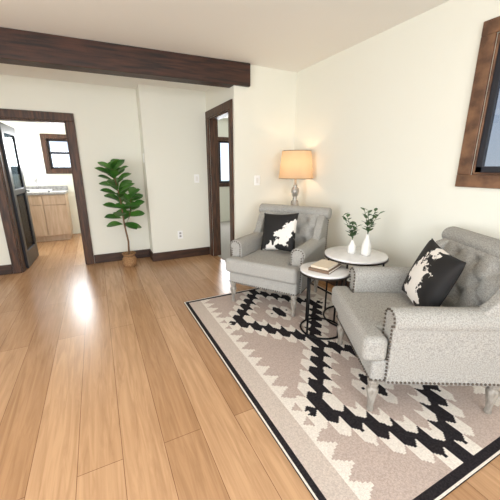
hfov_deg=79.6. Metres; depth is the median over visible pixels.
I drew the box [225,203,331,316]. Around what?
armchair
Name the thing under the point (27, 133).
wall
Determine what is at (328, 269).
book
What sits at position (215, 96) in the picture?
wall
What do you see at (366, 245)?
vase
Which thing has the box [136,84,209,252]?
wall
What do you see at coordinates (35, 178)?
faucet
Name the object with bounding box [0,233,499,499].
floor
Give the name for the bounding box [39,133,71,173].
window frame
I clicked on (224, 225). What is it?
floor
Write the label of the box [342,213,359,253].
vase
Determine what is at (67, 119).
trim
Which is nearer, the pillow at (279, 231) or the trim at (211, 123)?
the pillow at (279, 231)
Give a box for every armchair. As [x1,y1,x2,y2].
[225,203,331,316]
[331,226,499,414]
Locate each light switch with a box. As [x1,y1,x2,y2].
[194,174,198,182]
[254,175,259,184]
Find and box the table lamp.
[279,150,312,205]
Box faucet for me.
[34,175,38,188]
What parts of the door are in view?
leaf glass, leaf glass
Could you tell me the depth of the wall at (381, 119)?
2.55 m
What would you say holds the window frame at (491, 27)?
attached to the wall at (381, 119)
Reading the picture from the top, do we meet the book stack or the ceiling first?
the ceiling
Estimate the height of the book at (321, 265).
0.018 m
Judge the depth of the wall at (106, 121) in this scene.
3.99 m
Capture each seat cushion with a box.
[225,249,299,284]
[331,286,442,360]
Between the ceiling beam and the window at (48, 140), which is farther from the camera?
the window at (48, 140)
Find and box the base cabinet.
[26,175,72,241]
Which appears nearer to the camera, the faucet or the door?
the door
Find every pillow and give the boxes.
[261,213,298,251]
[402,239,465,306]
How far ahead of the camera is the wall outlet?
4.47 m
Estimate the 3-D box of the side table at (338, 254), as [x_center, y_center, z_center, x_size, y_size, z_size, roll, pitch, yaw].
[0.902,0.321,2.643,0.522,0.605,0.522,10,18,32]
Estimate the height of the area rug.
0.010 m
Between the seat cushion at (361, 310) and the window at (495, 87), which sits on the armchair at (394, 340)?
the seat cushion at (361, 310)
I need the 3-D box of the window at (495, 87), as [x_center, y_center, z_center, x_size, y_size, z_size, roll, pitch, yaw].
[1.768,-0.829,1.581,0.029,0.825,0.905,-8,17,-26]
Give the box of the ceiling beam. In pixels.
[0,27,249,87]
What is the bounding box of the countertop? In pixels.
[26,186,67,194]
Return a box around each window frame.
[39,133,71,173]
[218,137,228,186]
[455,16,499,188]
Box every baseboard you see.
[0,247,209,274]
[325,280,349,287]
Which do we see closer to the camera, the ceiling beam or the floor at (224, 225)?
the ceiling beam
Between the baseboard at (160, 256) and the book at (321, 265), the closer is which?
the book at (321, 265)
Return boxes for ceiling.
[0,0,448,118]
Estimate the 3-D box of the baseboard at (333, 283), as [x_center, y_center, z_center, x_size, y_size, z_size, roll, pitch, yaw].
[1.775,0.774,1.936,0.016,0.125,5.384,-8,17,-26]
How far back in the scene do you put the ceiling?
2.43 m
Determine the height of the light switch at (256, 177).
0.120 m
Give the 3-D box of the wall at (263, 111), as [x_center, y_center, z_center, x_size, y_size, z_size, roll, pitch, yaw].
[0.221,-0.954,3.866,0.960,2.440,0.120,-8,17,-26]
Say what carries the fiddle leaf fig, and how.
on the floor at (111, 388)
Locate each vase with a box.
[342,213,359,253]
[360,207,384,255]
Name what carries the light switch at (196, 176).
attached to the wall at (172, 124)
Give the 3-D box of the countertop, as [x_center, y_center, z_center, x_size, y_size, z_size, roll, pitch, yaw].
[-3.981,-1.087,5.491,1.079,0.120,0.649,-8,17,-26]
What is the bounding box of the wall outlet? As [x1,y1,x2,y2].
[178,231,182,238]
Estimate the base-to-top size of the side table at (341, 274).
0.535 m
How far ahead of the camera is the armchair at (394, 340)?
1.56 m
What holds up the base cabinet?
on the floor at (111, 388)
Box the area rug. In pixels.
[184,283,499,499]
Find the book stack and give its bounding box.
[308,259,340,274]
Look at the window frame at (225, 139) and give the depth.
7.24 m
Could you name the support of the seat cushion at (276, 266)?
on the armchair at (248, 265)
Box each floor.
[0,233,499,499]
[218,221,230,260]
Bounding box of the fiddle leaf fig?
[95,159,144,266]
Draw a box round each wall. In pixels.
[0,74,149,269]
[0,119,229,233]
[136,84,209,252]
[205,86,229,254]
[230,65,296,238]
[292,0,499,280]
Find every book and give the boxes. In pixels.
[308,264,340,274]
[311,259,337,270]
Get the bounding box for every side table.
[299,261,349,339]
[323,246,388,326]
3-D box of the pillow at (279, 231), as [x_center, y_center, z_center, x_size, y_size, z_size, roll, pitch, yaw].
[0.298,-0.183,3.074,0.421,0.412,0.188,9,17,28]
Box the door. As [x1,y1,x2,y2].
[0,122,38,267]
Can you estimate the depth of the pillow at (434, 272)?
1.71 m
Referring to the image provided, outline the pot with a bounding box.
[122,251,136,266]
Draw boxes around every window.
[47,139,70,168]
[218,141,228,182]
[475,43,499,172]
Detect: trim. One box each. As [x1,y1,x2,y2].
[0,108,94,273]
[205,99,234,255]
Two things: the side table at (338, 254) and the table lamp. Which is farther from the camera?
the table lamp
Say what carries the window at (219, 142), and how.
in the wall at (27, 133)

